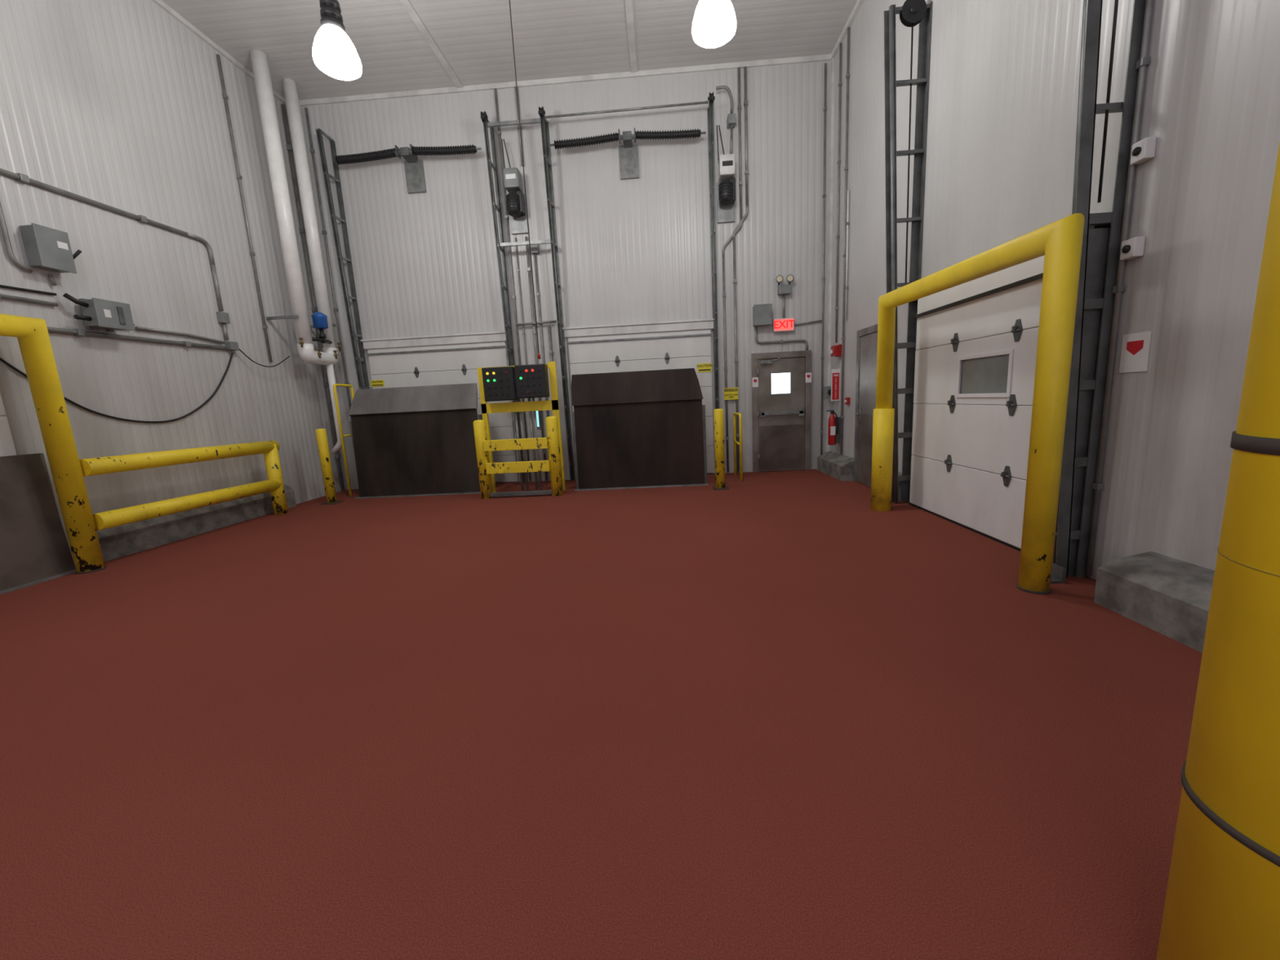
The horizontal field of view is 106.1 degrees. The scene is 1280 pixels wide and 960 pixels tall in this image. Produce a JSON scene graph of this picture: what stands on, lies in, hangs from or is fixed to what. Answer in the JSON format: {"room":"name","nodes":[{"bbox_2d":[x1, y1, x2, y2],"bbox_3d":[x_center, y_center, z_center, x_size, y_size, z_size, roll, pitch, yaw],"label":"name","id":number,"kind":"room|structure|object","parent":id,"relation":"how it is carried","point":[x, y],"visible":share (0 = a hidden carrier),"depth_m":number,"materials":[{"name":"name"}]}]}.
{"room":"distribution center","nodes":[
{"label":"distribution center","id":0,"kind":"room"},
{"bbox_2d":[0,0,346,564],"bbox_3d":[-5.954,-1.946,2.215,0.200,6.420,12.490,-2,9,3],"label":"wall","id":1,"kind":"structure","parent":0,"point":[117,104],"depth_m":5.60,"materials":[{"name":"metal"}]},
{"bbox_2d":[0,391,17,456],"bbox_3d":[-5.685,0.006,3.155,0.068,2.200,2.520,-2,9,3],"label":"door","id":2,"kind":"structure","parent":1,"relation":"in","point":[7,447],"depth_m":4.28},
{"bbox_2d":[0,201,32,273],"bbox_3d":[-5.735,-2.312,4.330,0.036,0.798,0.260,-2,9,3],"label":"conduit","id":3,"kind":"object","parent":1,"relation":"attached to","point":[2,223],"visible":1,"depth_m":4.35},
{"bbox_2d":[0,284,57,295],"bbox_3d":[-5.752,-1.631,3.624,0.024,0.065,2.181,-2,9,3],"label":"cable","id":4,"kind":"object","parent":1,"relation":"attached to","point":[1,286],"visible":1,"depth_m":4.48,"materials":[{"name":"black rubber"}]},
{"bbox_2d":[0,293,57,306],"bbox_3d":[-5.748,-1.490,3.383,0.047,0.047,2.660,-2,9,3],"label":"conduit","id":5,"kind":"object","parent":1,"relation":"attached to","point":[2,295],"visible":1,"depth_m":4.47,"materials":[{"name":"metal"}]},
{"bbox_2d":[19,222,82,273],"bbox_3d":[-5.649,-2.211,4.640,0.176,0.380,0.344,-2,9,3],"label":"switch","id":6,"kind":"object","parent":1,"relation":"attached to","point":[46,248],"visible":1,"depth_m":4.55,"materials":[{"name":"grey metal"}]},
{"bbox_2d":[0,168,187,235],"bbox_3d":[-5.771,-2.716,3.960,0.062,0.085,4.200,-2,9,3],"label":"conduit","id":7,"kind":"object","parent":1,"relation":"attached to","point":[20,177],"visible":1,"depth_m":4.95,"materials":[{"name":"metal"}]},
{"bbox_2d":[62,293,134,332],"bbox_3d":[-5.585,-1.729,5.027,0.222,0.317,0.626,-2,9,3],"label":"enclosure","id":8,"kind":"object","parent":1,"relation":"attached to","point":[108,315],"visible":1,"depth_m":4.94,"materials":[{"name":"grey metal"}]},
{"bbox_2d":[0,352,233,422],"bbox_3d":[-5.621,-1.091,5.435,0.054,0.899,2.498,-2,9,3],"label":"cable","id":9,"kind":"object","parent":1,"relation":"attached to","point":[232,353],"visible":0.91,"depth_m":5.42,"materials":[{"name":"black rubber"}]},
{"bbox_2d":[46,326,227,350],"bbox_3d":[-5.696,-1.394,4.316,0.062,0.092,4.470,-2,9,3],"label":"conduit","id":10,"kind":"object","parent":1,"relation":"attached to","point":[79,332],"visible":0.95,"depth_m":5.30,"materials":[{"name":"metal"}]},
{"bbox_2d":[134,326,224,343],"bbox_3d":[-5.629,-1.778,5.939,0.036,0.074,1.082,-2,9,3],"label":"conduit","id":11,"kind":"object","parent":1,"relation":"attached to","point":[135,327],"visible":1,"depth_m":5.85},
{"bbox_2d":[96,484,296,562],"bbox_3d":[-5.487,0.466,6.131,0.120,0.340,2.750,-2,9,3],"label":"concrete curb","id":12,"kind":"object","parent":1,"relation":"attached to","point":[116,542],"depth_m":5.71,"materials":[{"name":"concrete"}]},
{"bbox_2d":[186,232,215,265],"bbox_3d":[-5.667,-2.974,6.207,0.048,0.313,0.323,-2,9,3],"label":"conduit","id":13,"kind":"object","parent":1,"relation":"attached to","point":[206,244],"visible":1,"depth_m":6.30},
{"bbox_2d":[210,264,223,311],"bbox_3d":[-5.638,-2.557,6.417,0.046,0.580,0.048,-2,9,3],"label":"conduit","id":14,"kind":"object","parent":1,"relation":"attached to","point":[212,266],"visible":1,"depth_m":6.40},
{"bbox_2d":[151,0,285,104],"bbox_3d":[-5.998,-5.082,1.674,0.040,0.060,12.460,-2,9,3],"label":"trim","id":15,"kind":"structure","parent":1,"relation":"attached to","point":[162,4],"depth_m":6.43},
{"bbox_2d":[216,311,230,324],"bbox_3d":[-5.609,-2.183,6.478,0.068,0.140,0.120,-2,9,3],"label":"junction box","id":16,"kind":"object","parent":1,"relation":"attached to","point":[222,317],"visible":1,"depth_m":6.44,"materials":[{"name":"grey metal"}]},
{"bbox_2d":[221,324,228,340],"bbox_3d":[-5.609,-2.000,6.509,0.046,0.210,0.048,-2,9,3],"label":"conduit","id":17,"kind":"object","parent":1,"relation":"attached to","point":[224,326],"visible":1,"depth_m":6.50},
{"bbox_2d":[224,341,239,353],"bbox_3d":[-5.577,-1.811,6.580,0.088,0.150,0.120,-2,9,3],"label":"junction box","id":18,"kind":"object","parent":1,"relation":"attached to","point":[233,346],"visible":1,"depth_m":6.54,"materials":[{"name":"grey metal"}]},
{"bbox_2d":[216,53,272,362],"bbox_3d":[-5.666,-3.796,6.920,0.047,4.100,0.047,-2,9,3],"label":"conduit","id":19,"kind":"object","parent":1,"relation":"attached to","point":[224,95],"visible":1,"depth_m":6.88,"materials":[{"name":"metal"}]},
{"bbox_2d":[249,49,344,453],"bbox_3d":[-5.306,-3.221,7.520,0.652,5.702,0.897,-2,9,3],"label":"pipe","id":20,"kind":"object","parent":1,"relation":"attached to","point":[322,319],"visible":0.98,"depth_m":7.32,"materials":[{"name":"white metal"}]},
{"bbox_2d":[280,103,344,490],"bbox_3d":[-5.552,-2.911,8.221,0.078,6.280,0.078,-2,9,3],"label":"conduit","id":21,"kind":"object","parent":1,"relation":"attached to","point":[289,147],"visible":0.74,"depth_m":8.10,"materials":[{"name":"metal"}]},
{"bbox_2d":[161,0,857,100],"bbox_3d":[-1.663,-5.401,1.445,9.140,0.200,12.890,-2,9,3],"label":"ceiling","id":22,"kind":"structure","parent":0,"point":[553,38],"depth_m":6.69,"materials":[{"name":"metal"}]},
{"bbox_2d":[312,0,362,80],"bbox_3d":[-3.059,-4.920,4.688,0.424,1.658,0.424,-2,9,3],"label":"pendant lamp","id":23,"kind":"object","parent":22,"relation":"hanging from","point":[334,53],"visible":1,"depth_m":4.68,"materials":[{"name":"white glass"}]},
{"bbox_2d":[508,0,540,359],"bbox_3d":[-1.308,-3.661,5.329,0.036,4.528,0.036,-2,9,3],"label":"conduit","id":24,"kind":"object","parent":22,"relation":"hanging from","point":[539,354],"visible":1,"depth_m":5.37,"materials":[{"name":"grey metal"}]},
{"bbox_2d":[692,0,736,48],"bbox_3d":[0.672,-5.082,4.496,0.424,1.658,0.424,-2,9,3],"label":"pendant lamp","id":25,"kind":"object","parent":22,"relation":"hanging from","point":[714,21],"visible":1,"depth_m":4.51,"materials":[{"name":"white glass"}]},
{"bbox_2d":[299,60,831,489],"bbox_3d":[-1.218,-3.190,8.236,9.140,6.420,0.200,-2,9,3],"label":"wall","id":26,"kind":"structure","parent":0,"point":[631,251],"depth_m":7.95,"materials":[{"name":"metal"}]},
{"bbox_2d":[304,107,351,417],"bbox_3d":[-5.262,-2.944,8.328,0.052,6.280,0.052,-2,9,3],"label":"conduit","id":27,"kind":"object","parent":26,"relation":"attached to","point":[312,150],"visible":0.7,"depth_m":8.16,"materials":[{"name":"metal"}]},
{"bbox_2d":[315,128,369,389],"bbox_3d":[-4.896,-2.684,8.190,0.056,5.816,0.370,-2,9,3],"label":"door track","id":28,"kind":"object","parent":26,"relation":"attached to","point":[319,132],"visible":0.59,"depth_m":8.06,"materials":[{"name":"grey metal"}]},
{"bbox_2d":[332,143,481,193],"bbox_3d":[-3.697,-5.013,7.768,2.421,0.580,0.328,-2,9,3],"label":"spring","id":29,"kind":"object","parent":26,"relation":"attached to","point":[414,167],"visible":1,"depth_m":7.64,"materials":[{"name":"black metal"}]},
{"bbox_2d":[400,0,462,88],"bbox_3d":[-3.135,-5.226,1.524,0.100,0.020,12.460,-2,9,3],"label":"trim","id":30,"kind":"structure","parent":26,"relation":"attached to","point":[406,4],"depth_m":6.67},
{"bbox_2d":[360,331,518,482],"bbox_3d":[-3.483,-1.206,8.521,2.580,2.610,0.090,-2,9,3],"label":"door","id":31,"kind":"structure","parent":26,"relation":"in","point":[461,353],"depth_m":8.39,"materials":[{"name":"metal"}]},
{"bbox_2d":[370,379,384,386],"bbox_3d":[-4.629,-1.703,8.480,0.240,0.110,0.010,-2,9,3],"label":"caution sign","id":32,"kind":"object","parent":31,"relation":"attached to","point":[373,383],"visible":1,"depth_m":8.48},
{"bbox_2d":[480,111,525,483],"bbox_3d":[-2.255,-2.815,8.031,0.100,5.855,0.410,-2,9,3],"label":"door track","id":33,"kind":"object","parent":26,"relation":"attached to","point":[508,327],"visible":0.71,"depth_m":7.92,"materials":[{"name":"grey metal"}]},
{"bbox_2d":[486,118,540,127],"bbox_3d":[-1.951,-5.535,7.459,0.860,0.050,0.040,-2,9,3],"label":"brace","id":34,"kind":"object","parent":33,"relation":"attached to","point":[534,121],"visible":1,"depth_m":7.45,"materials":[{"name":"metal"}]},
{"bbox_2d":[499,239,550,247],"bbox_3d":[-1.860,-3.842,7.810,0.860,0.050,0.040,-2,9,3],"label":"brace","id":35,"kind":"object","parent":33,"relation":"attached to","point":[537,242],"visible":1,"depth_m":7.79,"materials":[{"name":"metal"}]},
{"bbox_2d":[493,88,531,480],"bbox_3d":[-2.140,-3.099,8.165,0.047,6.320,0.047,-2,9,3],"label":"conduit","id":36,"kind":"object","parent":26,"relation":"attached to","point":[499,132],"visible":0.7,"depth_m":8.04,"materials":[{"name":"metal"}]},
{"bbox_2d":[501,138,528,234],"bbox_3d":[-2.032,-4.747,7.749,0.280,1.371,0.311,-2,9,3],"label":"operator","id":37,"kind":"object","parent":26,"relation":"attached to","point":[516,206],"visible":0.98,"depth_m":7.70,"materials":[{"name":"metal"}]},
{"bbox_2d":[515,86,524,166],"bbox_3d":[-1.933,-5.666,7.724,0.057,1.140,0.057,-2,9,3],"label":"conduit","id":38,"kind":"object","parent":26,"relation":"attached to","point":[518,128],"visible":0.64,"depth_m":7.71,"materials":[{"name":"metal"}]},
{"bbox_2d":[515,237,537,480],"bbox_3d":[-1.964,-2.011,8.340,0.031,4.100,0.031,-2,9,3],"label":"conduit","id":39,"kind":"object","parent":26,"relation":"attached to","point":[518,270],"visible":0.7,"depth_m":8.16,"materials":[{"name":"metal"}]},
{"bbox_2d":[530,244,539,253],"bbox_3d":[-1.750,-3.850,8.006,0.120,0.150,0.078,-2,9,3],"label":"junction box","id":40,"kind":"object","parent":26,"relation":"attached to","point":[534,248],"visible":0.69,"depth_m":7.97,"materials":[{"name":"grey metal"}]},
{"bbox_2d":[524,236,547,479],"bbox_3d":[-1.784,-2.019,8.330,0.057,4.100,0.057,-2,9,3],"label":"conduit","id":41,"kind":"object","parent":26,"relation":"attached to","point":[529,269],"visible":0.74,"depth_m":8.21,"materials":[{"name":"metal"}]},
{"bbox_2d":[516,320,556,326],"bbox_3d":[-1.760,-2.664,8.175,0.681,0.058,0.040,-2,9,3],"label":"conduit","id":42,"kind":"object","parent":26,"relation":"attached to","point":[553,321],"visible":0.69,"depth_m":8.16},
{"bbox_2d":[533,253,549,417],"bbox_3d":[-1.657,-1.886,8.347,0.047,3.820,0.047,-2,9,3],"label":"conduit","id":43,"kind":"object","parent":26,"relation":"attached to","point":[535,255],"visible":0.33,"depth_m":8.17,"materials":[{"name":"metal"}]},
{"bbox_2d":[547,325,553,361],"bbox_3d":[-1.488,-1.321,8.435,0.057,2.660,0.057,-2,9,3],"label":"conduit","id":44,"kind":"object","parent":26,"relation":"attached to","point":[550,351],"visible":0.26,"depth_m":8.25,"materials":[{"name":"metal"}]},
{"bbox_2d":[537,106,574,480],"bbox_3d":[-1.357,-2.854,7.984,0.100,5.855,0.410,-2,9,3],"label":"door track","id":45,"kind":"object","parent":26,"relation":"attached to","point":[544,122],"visible":1,"depth_m":7.95,"materials":[{"name":"grey metal"}]},
{"bbox_2d":[544,101,708,118],"bbox_3d":[-0.219,-5.627,7.316,2.500,0.050,0.032,-2,9,3],"label":"shaft","id":46,"kind":"object","parent":45,"relation":"attached to","point":[701,102],"visible":1,"depth_m":7.30,"materials":[{"name":"metal"}]},
{"bbox_2d":[298,53,831,106],"bbox_3d":[-1.385,-6.299,7.605,8.740,0.070,0.030,-2,9,3],"label":"trim","id":47,"kind":"structure","parent":26,"relation":"attached to","point":[820,57],"depth_m":7.58,"materials":[{"name":"metal"}]},
{"bbox_2d":[550,128,706,179],"bbox_3d":[-0.183,-5.136,7.592,2.421,0.580,0.328,-2,9,3],"label":"spring","id":48,"kind":"object","parent":26,"relation":"attached to","point":[628,152],"visible":1,"depth_m":7.46,"materials":[{"name":"black metal"}]},
{"bbox_2d":[624,0,637,72],"bbox_3d":[-0.361,-5.346,1.381,0.100,0.020,12.460,-2,9,3],"label":"trim","id":49,"kind":"structure","parent":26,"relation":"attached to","point":[628,3],"depth_m":6.74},
{"bbox_2d":[562,318,714,473],"bbox_3d":[0.034,-1.359,8.340,2.570,2.610,0.090,-2,9,3],"label":"door","id":50,"kind":"structure","parent":26,"relation":"in","point":[620,344],"depth_m":8.20,"materials":[{"name":"metal"}]},
{"bbox_2d":[697,363,712,372],"bbox_3d":[1.099,-1.912,8.191,0.262,0.140,0.010,-2,9,3],"label":"caution sign","id":51,"kind":"object","parent":50,"relation":"attached to","point":[702,367],"visible":1,"depth_m":8.19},
{"bbox_2d":[706,92,719,408],"bbox_3d":[1.227,-2.966,7.851,0.100,5.855,0.410,-2,9,3],"label":"door track","id":52,"kind":"object","parent":26,"relation":"attached to","point":[711,98],"visible":0.85,"depth_m":7.73,"materials":[{"name":"grey metal"}]},
{"bbox_2d":[722,256,728,472],"bbox_3d":[1.462,-1.903,8.207,0.052,3.580,0.052,-2,9,3],"label":"conduit","id":53,"kind":"object","parent":26,"relation":"attached to","point":[723,257],"visible":1,"depth_m":8.16,"materials":[{"name":"metal"}]},
{"bbox_2d":[716,124,735,222],"bbox_3d":[1.363,-4.845,7.583,0.280,1.371,0.311,-2,9,3],"label":"operator","id":54,"kind":"object","parent":26,"relation":"attached to","point":[726,189],"visible":1,"depth_m":7.53,"materials":[{"name":"metal"}]},
{"bbox_2d":[729,124,733,154],"bbox_3d":[1.430,-5.301,7.531,0.068,0.462,0.040,-11,13,-41],"label":"conduit","id":55,"kind":"object","parent":54,"relation":"attached to","point":[731,126],"visible":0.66,"depth_m":7.52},
{"bbox_2d":[726,113,736,128],"bbox_3d":[1.427,-5.609,7.524,0.120,0.130,0.168,-2,9,3],"label":"junction box","id":56,"kind":"object","parent":26,"relation":"attached to","point":[731,120],"visible":1,"depth_m":7.45,"materials":[{"name":"grey metal"}]},
{"bbox_2d":[715,84,733,113],"bbox_3d":[1.314,-5.805,7.334,0.341,0.315,0.132,-9,11,-33],"label":"conduit","id":57,"kind":"object","parent":56,"relation":"on","point":[719,87],"visible":1,"depth_m":7.29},
{"bbox_2d":[721,219,742,257],"bbox_3d":[1.506,-3.944,7.862,0.338,0.550,0.040,-2,9,3],"label":"conduit","id":58,"kind":"object","parent":26,"relation":"attached to","point":[740,225],"visible":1,"depth_m":7.85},
{"bbox_2d":[733,240,739,471],"bbox_3d":[1.635,-2.034,8.177,0.057,3.830,0.057,-2,9,3],"label":"conduit","id":59,"kind":"object","parent":26,"relation":"attached to","point":[735,280],"visible":0.87,"depth_m":8.12,"materials":[{"name":"metal"}]},
{"bbox_2d":[724,387,738,399],"bbox_3d":[1.563,-1.478,8.242,0.240,0.200,0.011,-2,9,3],"label":"caution sign","id":60,"kind":"object","parent":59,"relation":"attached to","point":[730,393],"visible":1,"depth_m":8.24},
{"bbox_2d":[737,66,742,219],"bbox_3d":[1.586,-5.300,7.630,0.052,2.190,0.052,-2,9,3],"label":"conduit","id":61,"kind":"object","parent":26,"relation":"attached to","point":[739,107],"visible":1,"depth_m":7.61,"materials":[{"name":"metal"}]},
{"bbox_2d":[733,205,748,239],"bbox_3d":[1.634,-4.172,7.818,0.262,0.500,0.044,-2,9,3],"label":"conduit","id":62,"kind":"object","parent":26,"relation":"attached to","point":[747,206],"visible":1,"depth_m":7.80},
{"bbox_2d":[743,66,748,205],"bbox_3d":[1.680,-5.403,7.609,0.057,1.990,0.057,-2,9,3],"label":"conduit","id":63,"kind":"object","parent":26,"relation":"attached to","point":[745,102],"visible":1,"depth_m":7.59,"materials":[{"name":"metal"}]},
{"bbox_2d":[752,303,772,325],"bbox_3d":[2.026,-2.733,7.984,0.300,0.330,0.163,-2,9,3],"label":"electrical box","id":64,"kind":"object","parent":26,"relation":"attached to","point":[762,313],"visible":1,"depth_m":7.92,"materials":[{"name":"grey metal"}]},
{"bbox_2d":[751,350,811,472],"bbox_3d":[2.429,-1.154,8.253,0.980,2.030,0.120,-2,9,3],"label":"door","id":65,"kind":"structure","parent":26,"relation":"in","point":[781,400],"depth_m":8.25,"materials":[{"name":"silver metal"}]},
{"bbox_2d":[755,326,808,350],"bbox_3d":[2.377,-2.377,8.086,0.878,0.420,0.052,-2,9,3],"label":"conduit","id":66,"kind":"object","parent":26,"relation":"attached to","point":[781,341],"visible":1,"depth_m":8.08,"materials":[{"name":"metal"}]},
{"bbox_2d":[773,317,795,332],"bbox_3d":[2.399,-2.588,8.035,0.346,0.210,0.077,-2,9,3],"label":"exit sign","id":67,"kind":"object","parent":26,"relation":"attached to","point":[780,325],"visible":1,"depth_m":8.00,"materials":[{"name":"red"}]},
{"bbox_2d":[776,274,794,295],"bbox_3d":[2.368,-3.204,7.908,0.290,0.289,0.126,-2,9,3],"label":"emergency light","id":68,"kind":"object","parent":26,"relation":"attached to","point":[781,289],"visible":1,"depth_m":7.87,"materials":[{"name":"grey plastic"}]},
{"bbox_2d":[820,62,826,454],"bbox_3d":[3.009,-3.303,7.903,0.042,6.280,0.042,-2,9,3],"label":"conduit","id":69,"kind":"object","parent":26,"relation":"attached to","point":[824,195],"visible":0.97,"depth_m":7.84,"materials":[{"name":"metal"}]},
{"bbox_2d":[826,57,834,452],"bbox_3d":[3.111,-3.471,7.874,0.040,6.050,0.045,-2,9,3],"label":"trim","id":70,"kind":"structure","parent":26,"relation":"attached to","point":[832,88],"depth_m":7.78,"materials":[{"name":"metal"}]},
{"bbox_2d":[0,469,1202,959],"bbox_3d":[-1.326,1.097,2.522,9.140,0.150,12.890,-2,9,3],"label":"floor","id":71,"kind":"structure","parent":0,"point":[772,715],"depth_m":1.96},
{"bbox_2d":[0,453,76,595],"bbox_3d":[-5.564,0.522,3.338,0.150,1.150,2.520,-2,9,3],"label":"dock leveler","id":72,"kind":"object","parent":71,"relation":"on","point":[34,548],"visible":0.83,"depth_m":4.34,"materials":[{"name":"metal"}]},
{"bbox_2d":[0,313,106,573],"bbox_3d":[-5.422,-0.068,3.176,0.200,2.352,2.810,-2,9,3],"label":"guard","id":73,"kind":"object","parent":71,"relation":"on","point":[32,334],"visible":1,"depth_m":4.40,"materials":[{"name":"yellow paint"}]},
{"bbox_2d":[79,440,288,530],"bbox_3d":[-5.258,0.137,5.814,0.170,1.069,2.316,-2,9,3],"label":"guard rail","id":74,"kind":"object","parent":71,"relation":"on","point":[274,485],"visible":0.94,"depth_m":5.54,"materials":[{"name":"metal"}]},
{"bbox_2d":[315,428,343,504],"bbox_3d":[-4.885,-0.213,7.498,0.220,1.170,0.220,-2,9,3],"label":"bollard","id":75,"kind":"object","parent":71,"relation":"on","point":[321,433],"visible":1,"depth_m":7.45,"materials":[{"name":"metal"}]},
{"bbox_2d":[333,383,354,496],"bbox_3d":[-4.920,-0.683,8.197,0.042,1.872,0.494,-2,9,3],"label":"handrail","id":76,"kind":"object","parent":71,"relation":"on","point":[335,385],"visible":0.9,"depth_m":7.98,"materials":[{"name":"metal"}]},
{"bbox_2d":[348,382,482,498],"bbox_3d":[-3.618,-0.636,7.848,2.190,1.760,0.380,-2,9,3],"label":"dock leveler","id":77,"kind":"object","parent":71,"relation":"on","point":[415,441],"visible":0.88,"depth_m":7.79,"materials":[{"name":"metal"}]},
{"bbox_2d":[473,416,563,498],"bbox_3d":[-1.823,-0.333,7.220,1.266,1.185,0.198,-2,9,3],"label":"guard rail","id":78,"kind":"object","parent":71,"relation":"on","point":[483,446],"visible":1,"depth_m":7.14,"materials":[{"name":"metal"}]},
{"bbox_2d":[477,361,565,492],"bbox_3d":[-1.851,-0.783,7.445,1.210,2.000,0.276,-2,9,3],"label":"stand","id":79,"kind":"object","parent":71,"relation":"on","point":[517,382],"visible":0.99,"depth_m":7.36,"materials":[{"name":"yellow paint"}]},
{"bbox_2d":[571,368,709,490],"bbox_3d":[-0.019,-0.780,7.497,2.100,1.790,0.310,-2,9,3],"label":"dock leveler","id":80,"kind":"object","parent":71,"relation":"on","point":[642,428],"visible":1,"depth_m":7.46,"materials":[{"name":"metal"}]},
{"bbox_2d":[712,408,728,489],"bbox_3d":[1.164,-0.451,7.039,0.220,1.170,0.220,-2,9,3],"label":"bollard","id":81,"kind":"object","parent":71,"relation":"on","point":[718,413],"visible":1,"depth_m":6.99,"materials":[{"name":"metal"}]},
{"bbox_2d":[733,412,742,480],"bbox_3d":[1.604,-0.565,7.888,0.042,1.072,0.674,-2,9,3],"label":"handrail","id":82,"kind":"object","parent":71,"relation":"on","point":[740,415],"visible":1,"depth_m":7.64,"materials":[{"name":"metal"}]},
{"bbox_2d":[870,213,1084,594],"bbox_3d":[2.583,-0.625,4.112,0.208,2.324,2.514,-2,9,4],"label":"guard","id":83,"kind":"object","parent":71,"relation":"on","point":[1060,241],"visible":1,"depth_m":3.00,"materials":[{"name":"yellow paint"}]},
{"bbox_2d":[1050,563,1066,583],"bbox_3d":[2.782,0.631,3.282,0.120,0.100,0.140,-2,9,3],"label":"bracket","id":84,"kind":"object","parent":71,"relation":"on","point":[1058,573],"visible":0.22,"depth_m":3.24,"materials":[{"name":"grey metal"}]},
{"bbox_2d":[1155,141,1279,959],"bbox_3d":[1.178,-0.161,0.723,0.348,2.660,0.348,-2,9,3],"label":"bollard","id":85,"kind":"object","parent":71,"relation":"on","point":[1222,901],"visible":1,"depth_m":0.83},
{"bbox_2d":[829,0,1279,579],"bbox_3d":[2.966,-2.333,1.756,0.200,6.420,12.490,-2,9,3],"label":"wall","id":86,"kind":"structure","parent":0,"point":[1004,74],"depth_m":2.96,"materials":[{"name":"metal"}]},
{"bbox_2d":[823,386,831,398],"bbox_3d":[3.142,-1.451,7.955,0.158,0.200,0.170,-2,9,3],"label":"alarm box","id":87,"kind":"object","parent":86,"relation":"attached to","point":[827,389],"visible":0.52,"depth_m":7.90,"materials":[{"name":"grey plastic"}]},
{"bbox_2d":[826,409,840,444],"bbox_3d":[3.122,-0.845,7.746,0.228,0.555,0.146,-2,9,3],"label":"fire extinguisher","id":88,"kind":"object","parent":86,"relation":"attached to","point":[834,423],"visible":0.98,"depth_m":7.72,"materials":[{"name":"red metal"}]},
{"bbox_2d":[817,451,853,481],"bbox_3d":[3.154,-0.240,7.747,0.220,0.320,1.180,-2,9,3],"label":"baseboard","id":89,"kind":"structure","parent":86,"relation":"attached to","point":[841,467],"depth_m":7.52,"materials":[{"name":"concrete"}]},
{"bbox_2d":[831,368,839,400],"bbox_3d":[3.136,-1.522,7.714,0.138,0.500,0.013,-2,9,3],"label":"fire extinguisher sign","id":90,"kind":"object","parent":86,"relation":"attached to","point":[835,373],"visible":1,"depth_m":7.71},
{"bbox_2d":[830,344,841,356],"bbox_3d":[3.098,-2.041,7.610,0.158,0.180,0.160,-2,9,3],"label":"fire alarm strobe","id":91,"kind":"object","parent":86,"relation":"attached to","point":[836,350],"visible":0.92,"depth_m":7.54,"materials":[{"name":"red plastic"}]},
{"bbox_2d":[835,42,841,342],"bbox_3d":[3.044,-4.295,7.386,0.042,4.240,0.042,-2,9,3],"label":"conduit","id":92,"kind":"object","parent":86,"relation":"attached to","point":[838,162],"visible":1,"depth_m":7.35,"materials":[{"name":"metal"}]},
{"bbox_2d":[840,26,849,454],"bbox_3d":[3.076,-3.371,7.235,0.042,6.015,0.042,-2,9,3],"label":"conduit","id":93,"kind":"object","parent":86,"relation":"attached to","point":[847,76],"visible":0.96,"depth_m":7.17,"materials":[{"name":"metal"}]},
{"bbox_2d":[831,0,863,58],"bbox_3d":[2.678,-5.453,1.229,0.050,0.070,12.460,-2,9,3],"label":"trim","id":94,"kind":"structure","parent":86,"relation":"attached to","point":[859,2],"depth_m":6.74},
{"bbox_2d":[844,190,849,319],"bbox_3d":[3.074,-3.322,7.142,0.039,1.800,0.039,-2,9,3],"label":"conduit","id":95,"kind":"object","parent":86,"relation":"attached to","point":[847,223],"visible":1,"depth_m":7.13,"materials":[{"name":"metal"}]},
{"bbox_2d":[853,324,877,487],"bbox_3d":[3.103,-0.975,6.561,0.132,2.160,0.880,-2,9,3],"label":"door","id":96,"kind":"structure","parent":86,"relation":"in","point":[867,338],"depth_m":6.68,"materials":[{"name":"metal"}]},
{"bbox_2d":[884,0,932,503],"bbox_3d":[2.825,-2.282,5.257,0.435,5.190,0.100,-2,9,3],"label":"door track","id":97,"kind":"object","parent":86,"relation":"attached to","point":[912,13],"visible":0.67,"depth_m":5.12,"materials":[{"name":"grey metal"}]},
{"bbox_2d":[908,255,1053,563],"bbox_3d":[3.023,-0.704,4.341,0.089,2.360,2.250,-2,9,3],"label":"door","id":98,"kind":"structure","parent":86,"relation":"in","point":[976,340],"depth_m":4.30,"materials":[{"name":"white metal"}]},
{"bbox_2d":[1053,0,1146,577],"bbox_3d":[2.733,-2.006,2.932,0.406,5.416,0.140,-2,9,3],"label":"door track","id":99,"kind":"object","parent":86,"relation":"attached to","point":[1102,232],"visible":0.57,"depth_m":3.01,"materials":[{"name":"grey metal"}]},
{"bbox_2d":[1085,0,1153,576],"bbox_3d":[2.889,-2.394,2.764,0.042,6.180,0.042,-2,9,3],"label":"conduit","id":100,"kind":"object","parent":86,"relation":"attached to","point":[1144,61],"visible":1,"depth_m":2.96,"materials":[{"name":"metal"}]},
{"bbox_2d":[1120,236,1145,260],"bbox_3d":[2.923,-1.378,2.867,0.078,0.110,0.090,-2,9,3],"label":"station","id":101,"kind":"object","parent":86,"relation":"attached to","point":[1134,247],"visible":1,"depth_m":2.84,"materials":[{"name":"white plastic"}]},
{"bbox_2d":[1119,330,1151,373],"bbox_3d":[2.987,-0.769,2.906,0.008,0.230,0.170,-2,9,3],"label":"safety sign","id":102,"kind":"object","parent":86,"relation":"attached to","point":[1135,353],"visible":1,"depth_m":2.90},
{"bbox_2d":[1129,136,1156,164],"bbox_3d":[2.896,-1.900,2.780,0.078,0.110,0.090,-2,9,3],"label":"station","id":103,"kind":"object","parent":86,"relation":"attached to","point":[1144,150],"visible":1,"depth_m":2.75,"materials":[{"name":"white plastic"}]},
{"bbox_2d":[1093,551,1214,653],"bbox_3d":[2.753,1.144,-0.447,0.300,0.310,6.780,-2,9,3],"label":"concrete curb","id":104,"kind":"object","parent":86,"relation":"attached to","point":[1168,596],"depth_m":2.59,"materials":[{"name":"concrete"}]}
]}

